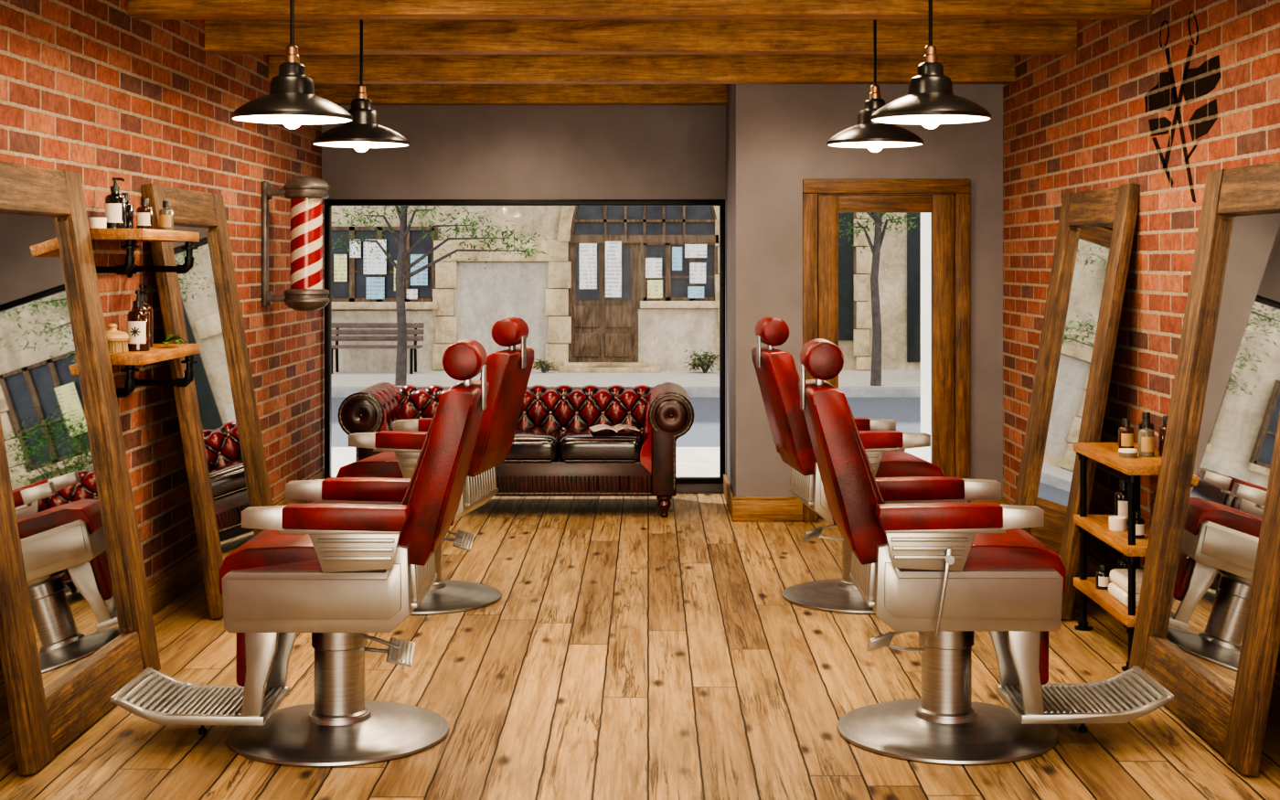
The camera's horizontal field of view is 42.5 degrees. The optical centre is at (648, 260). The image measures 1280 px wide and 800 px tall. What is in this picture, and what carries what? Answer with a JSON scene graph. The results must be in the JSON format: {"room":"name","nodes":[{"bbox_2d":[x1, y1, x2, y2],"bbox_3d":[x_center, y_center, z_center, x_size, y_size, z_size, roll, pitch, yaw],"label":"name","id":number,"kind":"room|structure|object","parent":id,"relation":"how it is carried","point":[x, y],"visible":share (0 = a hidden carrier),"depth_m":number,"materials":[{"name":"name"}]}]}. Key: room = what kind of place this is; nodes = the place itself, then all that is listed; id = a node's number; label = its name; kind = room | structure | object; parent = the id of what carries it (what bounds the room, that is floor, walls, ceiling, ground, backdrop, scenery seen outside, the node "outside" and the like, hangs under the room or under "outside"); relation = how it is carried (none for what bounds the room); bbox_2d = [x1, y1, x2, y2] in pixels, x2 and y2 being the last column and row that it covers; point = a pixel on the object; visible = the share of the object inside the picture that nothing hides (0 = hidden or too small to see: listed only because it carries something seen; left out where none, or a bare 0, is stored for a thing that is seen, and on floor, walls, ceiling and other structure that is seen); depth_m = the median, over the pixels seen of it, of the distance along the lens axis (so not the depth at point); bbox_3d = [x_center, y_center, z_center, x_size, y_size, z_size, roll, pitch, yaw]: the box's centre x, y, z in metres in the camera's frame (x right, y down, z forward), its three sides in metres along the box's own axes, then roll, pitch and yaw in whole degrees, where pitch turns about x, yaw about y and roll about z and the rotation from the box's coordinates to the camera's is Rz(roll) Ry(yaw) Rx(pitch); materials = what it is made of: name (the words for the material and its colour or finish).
{"room":"salon","nodes":[
{"label":"salon","id":0,"kind":"room"},
{"bbox_2d":[0,0,324,678],"bbox_3d":[-2.240,0.130,4.675,0.200,3.020,12.550,0,0,0],"label":"wall","id":1,"kind":"structure","parent":0,"point":[101,92],"depth_m":7.29,"materials":[{"name":"red brick"}]},
{"bbox_2d":[89,228,199,277],"bbox_3d":[-1.998,-0.025,6.510,0.284,0.191,0.770,0,0,0],"label":"wall shelf","id":2,"kind":"object","parent":1,"relation":"attached to","point":[130,236],"visible":0.8,"depth_m":6.26,"materials":[{"name":"brown wood"}]},
{"bbox_2d":[87,217,106,228],"bbox_3d":[-2.075,-0.141,6.200,0.069,0.042,0.069,0,0,0],"label":"jar","id":3,"kind":"object","parent":2,"relation":"on","point":[93,222],"visible":0.91,"depth_m":6.17,"materials":[{"name":"white plastic"}]},
{"bbox_2d":[105,177,125,228],"bbox_3d":[-2.038,-0.220,6.300,0.079,0.200,0.076,0,0,0],"label":"pump bottle","id":4,"kind":"object","parent":2,"relation":"on","point":[114,201],"visible":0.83,"depth_m":6.27,"materials":[{"name":"black glass"}]},
{"bbox_2d":[121,192,133,228],"bbox_3d":[-2.090,-0.195,6.580,0.060,0.150,0.060,0,0,0],"label":"bottle","id":5,"kind":"object","parent":2,"relation":"on","point":[129,208],"visible":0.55,"depth_m":6.56,"materials":[{"name":"black glass"}]},
{"bbox_2d":[136,198,152,228],"bbox_3d":[-1.985,-0.182,6.490,0.062,0.125,0.062,0,0,0],"label":"bottle","id":6,"kind":"object","parent":2,"relation":"on","point":[144,212],"visible":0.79,"depth_m":6.46,"materials":[{"name":"brown glass"}]},
{"bbox_2d":[159,201,173,230],"bbox_3d":[-1.985,-0.182,6.780,0.060,0.125,0.060,0,0,0],"label":"bottle","id":7,"kind":"object","parent":2,"relation":"on","point":[165,214],"visible":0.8,"depth_m":6.76,"materials":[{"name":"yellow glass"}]},
{"bbox_2d":[109,343,199,397],"bbox_3d":[-1.998,0.444,6.510,0.284,0.191,0.770,0,0,0],"label":"wall shelf","id":8,"kind":"object","parent":1,"relation":"attached to","point":[159,352],"visible":0.79,"depth_m":6.42,"materials":[{"name":"brown wood"}]},
{"bbox_2d":[106,323,129,352],"bbox_3d":[-2.030,0.293,6.235,0.124,0.109,0.124,0,0,0],"label":"scrub brush","id":9,"kind":"object","parent":8,"relation":"on","point":[117,340],"visible":0.71,"depth_m":6.20,"materials":[{"name":"brown wood"}]},
{"bbox_2d":[127,289,149,351],"bbox_3d":[-1.963,0.231,6.343,0.087,0.235,0.088,0,0,0],"label":"pump bottle","id":10,"kind":"object","parent":8,"relation":"on","point":[138,319],"visible":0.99,"depth_m":6.31,"materials":[{"name":"brown glass"}]},
{"bbox_2d":[131,283,153,347],"bbox_3d":[-2.033,0.221,6.620,0.087,0.255,0.084,0,0,0],"label":"pump bottle","id":11,"kind":"object","parent":8,"relation":"on","point":[144,297],"visible":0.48,"depth_m":6.61,"materials":[{"name":"brown glass"}]},
{"bbox_2d":[161,334,188,344],"bbox_3d":[-1.902,0.318,6.616,0.094,0.040,0.158,0,0,0],"label":"leaf sprig","id":12,"kind":"object","parent":8,"relation":"on","point":[169,337],"visible":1,"depth_m":6.62,"materials":[{"name":"green plant"}]},
{"bbox_2d":[0,470,324,725],"bbox_3d":[-2.129,1.450,4.595,0.022,0.140,12.390,0,0,0],"label":"baseboard","id":13,"kind":"structure","parent":1,"relation":"attached to","point":[178,580],"depth_m":7.35,"materials":[{"name":"brown wood"}]},
{"bbox_2d":[261,176,330,311],"bbox_3d":[-1.954,-0.092,9.130,0.371,0.749,0.252,0,0,0],"label":"pole","id":14,"kind":"object","parent":1,"relation":"attached to","point":[306,293],"visible":1,"depth_m":9.06,"materials":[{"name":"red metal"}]},
{"bbox_2d":[321,105,725,492],"bbox_3d":[-0.814,0.175,10.870,2.652,2.690,0.160,0,0,0],"label":"wall","id":15,"kind":"structure","parent":0,"point":[453,152],"depth_m":10.79,"materials":[{"name":"grey paint"}]},
{"bbox_2d":[324,199,725,483],"bbox_3d":[-0.807,0.530,10.805,2.625,1.860,0.070,0,0,0],"label":"window","id":16,"kind":"structure","parent":15,"relation":"in","point":[328,203],"depth_m":10.77,"materials":[{"name":"black metal"}]},
{"bbox_2d":[0,492,1279,799],"bbox_3d":[-0.035,1.580,4.675,4.210,0.120,12.550,0,0,0],"label":"floor","id":17,"kind":"structure","parent":0,"point":[626,651],"depth_m":5.82,"materials":[{"name":"brown wood"}]},
{"bbox_2d":[0,160,160,776],"bbox_3d":[-1.972,0.596,5.460,0.347,1.843,1.240,0,0,0],"label":"leaning mirror","id":18,"kind":"object","parent":17,"relation":"on","point":[77,626],"visible":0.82,"depth_m":5.50,"materials":[{"name":"brown wood"}]},
{"bbox_2d":[141,183,273,619],"bbox_3d":[-1.972,0.596,7.530,0.347,1.843,1.160,0,0,0],"label":"leaning mirror","id":19,"kind":"object","parent":17,"relation":"on","point":[224,454],"visible":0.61,"depth_m":7.49,"materials":[{"name":"brown wood"}]},
{"bbox_2d":[110,338,489,767],"bbox_3d":[-1.094,0.886,5.280,1.144,1.267,0.700,0,0,0],"label":"barber chair","id":20,"kind":"object","parent":17,"relation":"on","point":[342,568],"visible":1,"depth_m":5.06,"materials":[{"name":"metal"}]},
{"bbox_2d":[219,529,385,594],"bbox_3d":[-1.046,0.951,5.280,0.541,0.153,0.480,0,0,0],"label":"seat cushion","id":21,"kind":"object","parent":20,"relation":"on","point":[270,550],"depth_m":5.04,"materials":[{"name":"red leather"}]},
{"bbox_2d":[400,406,437,504],"bbox_3d":[-0.712,0.646,5.280,0.177,0.418,0.380,0,0,0],"label":"cushion","id":22,"kind":"object","parent":20,"relation":"on","point":[405,501],"depth_m":5.09,"materials":[{"name":"red leather"}]},
{"bbox_2d":[410,552,437,607],"bbox_3d":[-0.727,0.973,5.280,0.040,0.186,0.480,0,0,0],"label":"grille","id":23,"kind":"object","parent":20,"relation":"attached to","point":[422,577],"depth_m":5.11,"materials":[{"name":"beige metal"}]},
{"bbox_2d":[336,317,534,615],"bbox_3d":[-1.113,0.886,7.418,1.144,1.267,0.700,0,0,10],"label":"barber chair","id":24,"kind":"object","parent":17,"relation":"on","point":[508,370],"visible":0.44,"depth_m":7.21,"materials":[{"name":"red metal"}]},
{"bbox_2d":[336,451,403,478],"bbox_3d":[-1.065,0.951,7.409,0.541,0.153,0.480,0,0,10],"label":"seat cushion","id":25,"kind":"object","parent":24,"relation":"on","point":[385,464],"depth_m":7.20,"materials":[{"name":"red leather"}]},
{"bbox_2d":[465,467,498,507],"bbox_3d":[-0.751,0.973,7.356,0.040,0.186,0.480,0,0,10],"label":"grille","id":26,"kind":"object","parent":24,"relation":"attached to","point":[481,486],"depth_m":7.30,"materials":[{"name":"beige metal"}]},
{"bbox_2d":[338,382,693,517],"bbox_3d":[-0.780,1.149,10.150,2.104,0.742,0.924,0,0,0],"label":"sofa","id":27,"kind":"object","parent":17,"relation":"on","point":[554,452],"visible":0.75,"depth_m":9.74,"materials":[{"name":"leather"}]},
{"bbox_2d":[505,426,563,461],"bbox_3d":[-0.780,1.109,10.050,0.489,0.171,0.670,0,0,0],"label":"seat cushion","id":28,"kind":"object","parent":27,"relation":"on","point":[530,443],"depth_m":9.72,"materials":[{"name":"brown leather"}]},
{"bbox_2d":[559,426,641,461],"bbox_3d":[-0.283,1.109,10.050,0.489,0.171,0.670,0,0,0],"label":"seat cushion","id":29,"kind":"object","parent":27,"relation":"on","point":[577,443],"depth_m":9.72,"materials":[{"name":"brown leather"}]},
{"bbox_2d":[588,424,639,432],"bbox_3d":[-0.205,1.008,9.900,0.280,0.027,0.220,0,0,-9],"label":"magazine","id":30,"kind":"object","parent":27,"relation":"on","point":[617,427],"visible":1,"depth_m":9.86,"materials":[{"name":"white paper"}]},
{"bbox_2d":[751,316,944,614],"bbox_3d":[1.058,0.886,7.430,1.144,1.267,0.700,0,0,-6],"label":"barber chair","id":31,"kind":"object","parent":17,"relation":"on","point":[885,446],"visible":0.52,"depth_m":7.20,"materials":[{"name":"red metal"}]},
{"bbox_2d":[788,467,812,505],"bbox_3d":[0.693,0.973,7.394,0.040,0.186,0.480,0,0,-6],"label":"grille","id":32,"kind":"object","parent":31,"relation":"attached to","point":[801,484],"depth_m":7.30,"materials":[{"name":"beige metal"}]},
{"bbox_2d":[874,451,944,477],"bbox_3d":[1.010,0.951,7.426,0.541,0.153,0.480,0,0,-6],"label":"seat cushion","id":33,"kind":"object","parent":31,"relation":"on","point":[892,464],"depth_m":7.20,"materials":[{"name":"red leather"}]},
{"bbox_2d":[798,338,1174,765],"bbox_3d":[1.064,0.886,5.300,1.144,1.267,0.700,0,0,0],"label":"barber chair","id":34,"kind":"object","parent":17,"relation":"on","point":[929,560],"visible":1,"depth_m":5.08,"materials":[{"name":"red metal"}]},
{"bbox_2d":[849,551,874,607],"bbox_3d":[0.697,0.973,5.300,0.040,0.186,0.480,0,0,0],"label":"grille","id":35,"kind":"object","parent":34,"relation":"attached to","point":[862,575],"depth_m":5.13,"materials":[{"name":"beige metal"}]},
{"bbox_2d":[848,405,885,503],"bbox_3d":[0.682,0.646,5.300,0.177,0.418,0.380,0,0,0],"label":"cushion","id":36,"kind":"object","parent":34,"relation":"on","point":[880,499],"depth_m":5.11,"materials":[{"name":"red leather"}]},
{"bbox_2d":[963,528,1066,593],"bbox_3d":[1.016,0.951,5.300,0.541,0.153,0.480,0,0,0],"label":"seat cushion","id":37,"kind":"object","parent":34,"relation":"on","point":[1014,549],"depth_m":5.06,"materials":[{"name":"red leather"}]},
{"bbox_2d":[1013,183,1140,620],"bbox_3d":[1.907,0.596,7.490,0.347,1.843,1.120,0,0,0],"label":"leaning mirror","id":38,"kind":"object","parent":17,"relation":"on","point":[1096,228],"visible":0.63,"depth_m":7.44,"materials":[{"name":"brown wood"}]},
{"bbox_2d":[1073,442,1162,671],"bbox_3d":[1.905,1.137,6.450,0.292,0.765,0.780,0,0,0],"label":"shelf unit","id":39,"kind":"object","parent":17,"relation":"on","point":[1107,453],"visible":0.56,"depth_m":6.39,"materials":[{"name":"brown wood"}]},
{"bbox_2d":[1095,564,1110,589],"bbox_3d":[1.825,1.268,6.600,0.060,0.095,0.060,0,0,0],"label":"bottle","id":40,"kind":"object","parent":39,"relation":"on","point":[1103,581],"visible":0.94,"depth_m":6.58,"materials":[{"name":"black glass"}]},
{"bbox_2d":[1108,515,1127,531],"bbox_3d":[1.840,1.030,6.450,0.071,0.050,0.071,0,0,0],"label":"jar","id":41,"kind":"object","parent":39,"relation":"on","point":[1116,523],"visible":1,"depth_m":6.42,"materials":[{"name":"white plastic"}]},
{"bbox_2d":[1114,479,1128,525],"bbox_3d":[1.900,0.965,6.580,0.068,0.180,0.068,0,0,0],"label":"bottle","id":42,"kind":"object","parent":39,"relation":"on","point":[1121,496],"visible":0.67,"depth_m":6.56,"materials":[{"name":"black glass"}]},
{"bbox_2d":[1117,552,1128,568],"bbox_3d":[1.930,1.245,6.660,0.064,0.140,0.064,0,0,0],"label":"bottle","id":43,"kind":"object","parent":39,"relation":"on","point":[1122,563],"visible":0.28,"depth_m":6.64,"materials":[{"name":"black glass"}]},
{"bbox_2d":[1108,582,1140,607],"bbox_3d":[1.897,1.290,6.360,0.176,0.050,0.248,0,0,0],"label":"folded towel","id":44,"kind":"object","parent":39,"relation":"on","point":[1117,592],"visible":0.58,"depth_m":6.32,"materials":[{"name":"white fabric"}]},
{"bbox_2d":[1109,568,1143,593],"bbox_3d":[1.903,1.238,6.360,0.176,0.050,0.248,0,0,0],"label":"folded towel","id":45,"kind":"object","parent":44,"relation":"on","point":[1119,577],"visible":0.49,"depth_m":6.35,"materials":[{"name":"white fabric"}]},
{"bbox_2d":[1118,418,1133,448],"bbox_3d":[1.905,0.693,6.560,0.060,0.125,0.060,0,0,0],"label":"bottle","id":46,"kind":"object","parent":39,"relation":"on","point":[1125,432],"visible":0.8,"depth_m":6.54,"materials":[{"name":"brown glass"}]},
{"bbox_2d":[1118,448,1137,458],"bbox_3d":[1.845,0.740,6.330,0.071,0.030,0.071,0,0,0],"label":"jar","id":47,"kind":"object","parent":39,"relation":"on","point":[1125,453],"visible":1,"depth_m":6.30,"materials":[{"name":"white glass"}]},
{"bbox_2d":[1135,511,1144,538],"bbox_3d":[1.860,1.005,6.270,0.062,0.100,0.062,0,0,0],"label":"bottle","id":48,"kind":"object","parent":39,"relation":"on","point":[1139,522],"visible":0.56,"depth_m":6.24,"materials":[{"name":"black glass"}]},
{"bbox_2d":[1138,419,1154,457],"bbox_3d":[1.925,0.685,6.360,0.060,0.140,0.060,0,0,0],"label":"bottle","id":49,"kind":"object","parent":39,"relation":"on","point":[1146,435],"visible":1,"depth_m":6.34,"materials":[{"name":"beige glass"}]},
{"bbox_2d":[1138,412,1154,432],"bbox_3d":[1.985,0.680,6.560,0.062,0.150,0.062,0,0,0],"label":"bottle","id":50,"kind":"object","parent":39,"relation":"on","point":[1145,415],"visible":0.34,"depth_m":6.55,"materials":[{"name":"black glass"}]},
{"bbox_2d":[1150,490,1156,527],"bbox_3d":[2.000,0.980,6.450,0.064,0.150,0.064,0,0,0],"label":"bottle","id":51,"kind":"object","parent":39,"relation":"on","point":[1152,503],"visible":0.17,"depth_m":6.45,"materials":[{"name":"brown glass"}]},
{"bbox_2d":[1158,415,1168,456],"bbox_3d":[2.005,0.677,6.360,0.064,0.155,0.064,0,0,0],"label":"bottle","id":52,"kind":"object","parent":39,"relation":"on","point":[1162,429],"visible":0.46,"depth_m":6.35,"materials":[{"name":"brown glass"}]},
{"bbox_2d":[1128,160,1279,776],"bbox_3d":[1.917,0.596,5.420,0.347,1.843,1.180,0,0,0],"label":"leaning mirror","id":53,"kind":"object","parent":17,"relation":"on","point":[1207,627],"visible":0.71,"depth_m":5.46,"materials":[{"name":"brown wood"}]},
{"bbox_2d":[725,84,1002,500],"bbox_3d":[1.291,0.175,10.275,1.558,2.690,1.350,0,0,0],"label":"wall","id":54,"kind":"structure","parent":0,"point":[777,135],"depth_m":9.60,"materials":[{"name":"grey paint"}]},
{"bbox_2d":[723,473,1000,522],"bbox_3d":[1.269,1.448,10.184,1.558,0.145,1.212,0,0,0],"label":"baseboard","id":55,"kind":"structure","parent":54,"relation":"attached to","point":[741,508],"depth_m":9.58,"materials":[{"name":"brown wood"}]},
{"bbox_2d":[802,179,970,522],"bbox_3d":[1.387,0.522,9.643,0.971,1.995,0.155,0,0,0],"label":"door","id":56,"kind":"structure","parent":54,"relation":"in","point":[948,200],"depth_m":9.59,"materials":[{"name":"brown wood"}]},
{"bbox_2d":[1002,0,1279,682],"bbox_3d":[2.170,0.130,4.675,0.200,3.020,12.550,0,0,0],"label":"wall","id":57,"kind":"structure","parent":0,"point":[1076,122],"depth_m":7.05,"materials":[{"name":"red brick"}]},
{"bbox_2d":[1000,497,1279,728],"bbox_3d":[2.059,1.450,4.000,0.022,0.140,11.200,0,0,0],"label":"baseboard","id":58,"kind":"structure","parent":57,"relation":"attached to","point":[1093,564],"depth_m":5.41,"materials":[{"name":"brown wood"}]},
{"bbox_2d":[1144,11,1220,202],"bbox_3d":[2.069,-0.589,6.401,0.001,0.743,0.909,0,0,0],"label":"wall decal","id":59,"kind":"object","parent":57,"relation":"attached to","point":[1203,86],"visible":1,"depth_m":6.34,"materials":[{"name":"black paint"}]},
{"bbox_3d":[-0.035,-1.220,4.975,4.210,0.100,13.150,0,0,0],"label":"ceiling","id":60,"kind":"structure","parent":0,"visible":0},
{"bbox_2d":[230,0,352,128],"bbox_3d":[-1.255,-0.817,5.800,0.420,0.706,0.420,0,0,0],"label":"pendant lamp","id":61,"kind":"object","parent":60,"relation":"hanging from","point":[292,101],"visible":1,"depth_m":5.74,"materials":[{"name":"black metal"}]},
{"bbox_2d":[285,44,298,62],"bbox_3d":[-1.255,-0.728,5.800,0.050,0.064,0.050,0,0,0],"label":"socket","id":62,"kind":"object","parent":61,"relation":"attached to","point":[292,50],"depth_m":5.78,"materials":[{"name":"orange metal"}]},
{"bbox_2d":[312,20,409,151],"bbox_3d":[-1.255,-0.822,7.200,0.420,0.696,0.420,0,0,0],"label":"pendant lamp","id":63,"kind":"object","parent":60,"relation":"hanging from","point":[365,132],"visible":0.97,"depth_m":7.13,"materials":[{"name":"black metal"}]},
{"bbox_2d":[355,85,367,98],"bbox_3d":[-1.255,-0.738,7.200,0.050,0.064,0.050,0,0,0],"label":"socket","id":64,"kind":"object","parent":63,"relation":"attached to","point":[361,90],"depth_m":7.18,"materials":[{"name":"orange metal"}]},
{"bbox_2d":[314,84,727,105],"bbox_3d":[-0.814,-1.090,10.615,2.652,0.160,0.150,0,0,0],"label":"ceiling beam","id":65,"kind":"structure","parent":60,"relation":"attached to","point":[339,94],"depth_m":10.54,"materials":[{"name":"brown wood"}]},
{"bbox_2d":[128,0,1151,20],"bbox_3d":[-0.035,-1.090,6.835,4.210,0.160,0.150,0,0,0],"label":"ceiling beam","id":66,"kind":"structure","parent":60,"relation":"attached to","point":[139,9],"depth_m":6.76,"materials":[{"name":"brown wood"}]},
{"bbox_2d":[204,20,1077,54],"bbox_3d":[-0.035,-1.090,8.005,4.210,0.160,0.150,0,0,0],"label":"ceiling beam","id":67,"kind":"structure","parent":60,"relation":"attached to","point":[221,37],"depth_m":7.93,"materials":[{"name":"brown wood"}]},
{"bbox_2d":[268,54,1015,84],"bbox_3d":[-0.035,-1.090,9.345,4.210,0.160,0.150,0,0,0],"label":"ceiling beam","id":68,"kind":"structure","parent":60,"relation":"attached to","point":[321,69],"depth_m":9.27,"materials":[{"name":"brown wood"}]},
{"bbox_2d":[826,20,923,151],"bbox_3d":[0.992,-0.822,7.200,0.420,0.696,0.420,0,0,0],"label":"pendant lamp","id":69,"kind":"object","parent":60,"relation":"hanging from","point":[874,136],"visible":0.92,"depth_m":7.13,"materials":[{"name":"black metal"}]},
{"bbox_2d":[869,85,880,98],"bbox_3d":[0.992,-0.738,7.200,0.050,0.064,0.050,0,0,0],"label":"socket","id":70,"kind":"object","parent":69,"relation":"attached to","point":[875,93],"depth_m":7.18,"materials":[{"name":"orange metal"}]},
{"bbox_2d":[870,0,991,128],"bbox_3d":[0.995,-0.817,5.800,0.420,0.706,0.420,0,0,0],"label":"pendant lamp","id":71,"kind":"object","parent":60,"relation":"hanging from","point":[930,101],"visible":1,"depth_m":5.73,"materials":[{"name":"black metal"}]},
{"bbox_2d":[923,44,938,62],"bbox_3d":[0.995,-0.728,5.800,0.050,0.064,0.050,0,0,0],"label":"socket","id":72,"kind":"object","parent":71,"relation":"attached to","point":[930,50],"depth_m":5.78,"materials":[{"name":"orange metal"}]},
{"label":"outside","id":73,"kind":"structure","parent":0,"visible":0},
{"bbox_2d":[331,397,920,447],"bbox_3d":[0.000,1.845,17.800,28.000,0.150,7.000,0,0,0],"label":"road","id":74,"kind":"structure","parent":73,"point":[704,432],"depth_m":18.91,"materials":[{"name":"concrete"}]},
{"bbox_2d":[331,386,920,397],"bbox_3d":[0.000,1.782,21.400,28.000,0.275,0.200,0,0,0],"label":"curb","id":75,"kind":"object","parent":74,"relation":"on","point":[336,391],"depth_m":21.30,"materials":[{"name":"concrete"}]},
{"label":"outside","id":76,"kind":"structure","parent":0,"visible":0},
{"bbox_2d":[331,370,920,386],"bbox_3d":[0.000,1.785,23.125,28.000,0.270,3.250,0,0,0],"label":"sidewalk","id":77,"kind":"structure","parent":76,"point":[342,378],"depth_m":23.11,"materials":[{"name":"grey concrete"}]},
{"bbox_2d":[331,322,424,373],"bbox_3d":[-4.029,1.289,24.181,1.400,0.727,0.542,0,0,0],"label":"bench","id":78,"kind":"object","parent":77,"relation":"on","point":[337,325],"visible":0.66,"depth_m":24.37,"materials":[{"name":"brown wood"}]},
{"bbox_2d":[331,205,555,385],"bbox_3d":[-3.122,-0.317,21.479,4.583,3.938,3.240,0,0,8],"label":"street tree","id":79,"kind":"object","parent":77,"relation":"on","point":[400,379],"visible":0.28,"depth_m":21.72,"materials":[{"name":"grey plant"}]},
{"bbox_2d":[532,358,556,373],"bbox_3d":[-1.531,1.552,24.204,0.458,0.234,0.300,0,0,-34],"label":"bush","id":80,"kind":"object","parent":77,"relation":"on","point":[539,363],"visible":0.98,"depth_m":24.17,"materials":[{"name":"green plant"}]},
{"bbox_2d":[331,205,920,372],"bbox_3d":[-0.124,-4.984,24.750,27.500,13.269,1.000,0,0,0],"label":"stone building","id":81,"kind":"structure","parent":77,"relation":"on","point":[574,328],"depth_m":24.71,"materials":[{"name":"stone"}]},
{"bbox_2d":[333,254,347,281],"bbox_3d":[-4.606,0.110,24.637,0.192,0.412,0.005,0,0,0],"label":"paper notice","id":82,"kind":"object","parent":81,"relation":"attached to","point":[340,261],"visible":1,"depth_m":24.63,"materials":[{"name":"beige paper"}]},
{"bbox_2d":[349,239,361,257],"bbox_3d":[-4.386,-0.179,24.637,0.165,0.275,0.005,0,0,0],"label":"paper notice","id":83,"kind":"object","parent":81,"relation":"attached to","point":[352,247],"visible":0.71,"depth_m":24.63,"materials":[{"name":"white paper"}]},
{"bbox_2d":[363,239,386,274],"bbox_3d":[-4.091,-0.055,24.637,0.344,0.522,0.005,0,0,0],"label":"paper notice","id":84,"kind":"object","parent":81,"relation":"attached to","point":[372,265],"visible":1,"depth_m":24.63,"materials":[{"name":"white paper"}]},
{"bbox_2d":[366,277,384,298],"bbox_3d":[-4.084,0.412,24.637,0.275,0.330,0.005,0,0,0],"label":"paper notice","id":85,"kind":"object","parent":81,"relation":"attached to","point":[375,285],"visible":1,"depth_m":24.63,"materials":[{"name":"blue paper"}]},
{"bbox_2d":[394,260,404,290],"bbox_3d":[-3.733,0.227,24.637,0.151,0.454,0.005,0,0,0],"label":"paper notice","id":86,"kind":"object","parent":81,"relation":"attached to","point":[394,261],"visible":0.21,"depth_m":24.63,"materials":[{"name":"beige paper"}]},
{"bbox_2d":[406,288,417,298],"bbox_3d":[-3.534,0.502,24.637,0.165,0.151,0.005,0,0,0],"label":"paper notice","id":87,"kind":"object","parent":81,"relation":"attached to","point":[411,293],"visible":1,"depth_m":24.63,"materials":[{"name":"white paper"}]},
{"bbox_2d":[410,254,427,285],"bbox_3d":[-3.431,0.138,24.637,0.261,0.468,0.005,0,0,0],"label":"paper notice","id":88,"kind":"object","parent":81,"relation":"attached to","point":[421,278],"visible":0.71,"depth_m":24.63,"materials":[{"name":"blue paper"}]},
{"bbox_2d":[579,243,597,288],"bbox_3d":[-0.901,0.083,24.637,0.261,0.688,0.005,0,0,0],"label":"paper notice","id":89,"kind":"object","parent":81,"relation":"attached to","point":[588,251],"visible":1,"depth_m":24.63,"materials":[{"name":"white paper"}]},
{"bbox_2d":[605,241,621,297],"bbox_3d":[-0.522,0.131,24.637,0.248,0.839,0.005,0,0,0],"label":"paper notice","id":90,"kind":"object","parent":81,"relation":"attached to","point":[613,250],"visible":1,"depth_m":24.63,"materials":[{"name":"white paper"}]},
{"bbox_2d":[645,257,661,277],"bbox_3d":[0.083,0.110,24.637,0.248,0.302,0.005,0,0,0],"label":"paper notice","id":91,"kind":"object","parent":81,"relation":"attached to","point":[653,266],"visible":1,"depth_m":24.63,"materials":[{"name":"white paper"}]},
{"bbox_2d":[647,279,662,298],"bbox_3d":[0.103,0.426,24.637,0.234,0.275,0.005,0,0,0],"label":"paper notice","id":92,"kind":"object","parent":81,"relation":"attached to","point":[655,287],"visible":1,"depth_m":24.63,"materials":[{"name":"yellow paper"}]},
{"bbox_2d":[672,246,682,270],"bbox_3d":[0.433,-0.028,24.637,0.151,0.358,0.005,0,0,0],"label":"paper notice","id":93,"kind":"object","parent":81,"relation":"attached to","point":[677,251],"visible":1,"depth_m":24.63,"materials":[{"name":"blue paper"}]},
{"bbox_2d":[684,244,706,257],"bbox_3d":[0.715,-0.144,24.637,0.330,0.206,0.005,0,0,0],"label":"paper notice","id":94,"kind":"object","parent":81,"relation":"attached to","point":[691,250],"visible":1,"depth_m":24.63,"materials":[{"name":"white paper"}]},
{"bbox_2d":[687,286,703,298],"bbox_3d":[0.715,0.474,24.637,0.248,0.179,0.005,0,0,0],"label":"paper notice","id":95,"kind":"object","parent":81,"relation":"attached to","point":[693,292],"visible":1,"depth_m":24.63,"materials":[{"name":"blue paper"}]},
{"bbox_2d":[689,262,705,283],"bbox_3d":[0.743,0.186,24.637,0.248,0.316,0.005,0,0,0],"label":"paper notice","id":96,"kind":"object","parent":81,"relation":"attached to","point":[697,271],"visible":1,"depth_m":24.63,"materials":[{"name":"white paper"}]},
{"bbox_2d":[838,213,853,340],"bbox_3d":[2.936,0.048,24.720,0.289,2.296,0.060,0,0,0],"label":"shutter","id":97,"kind":"object","parent":81,"relation":"hanging from","point":[845,251],"depth_m":24.69,"materials":[{"name":"grey wood"}]},
{"bbox_2d":[683,349,719,373],"bbox_3d":[0.778,1.486,24.221,0.594,0.354,0.685,0,0,-13],"label":"bush","id":98,"kind":"object","parent":77,"relation":"on","point":[704,365],"visible":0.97,"depth_m":24.15,"materials":[{"name":"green plant"}]},
{"bbox_2d":[838,213,920,385],"bbox_3d":[2.948,-0.269,21.790,3.997,3.842,3.278,0,0,0],"label":"street tree","id":99,"kind":"object","parent":77,"relation":"on","point":[876,354],"visible":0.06,"depth_m":21.66,"materials":[{"name":"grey plant"}]},
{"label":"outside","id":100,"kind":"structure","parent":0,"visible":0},
{"bbox_2d":[331,447,920,477],"bbox_3d":[0.000,1.745,12.625,28.000,0.250,3.350,0,0,0],"label":"sidewalk","id":101,"kind":"structure","parent":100,"point":[691,462],"depth_m":13.40,"materials":[{"name":"grey concrete"}]},
{"bbox_2d":[920,212,931,463],"bbox_3d":[2.425,-0.230,12.025,0.550,3.700,1.950,0,0,0],"label":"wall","id":102,"kind":"structure","parent":101,"relation":"on","point":[925,218],"depth_m":12.71,"materials":[{"name":"white paint"}]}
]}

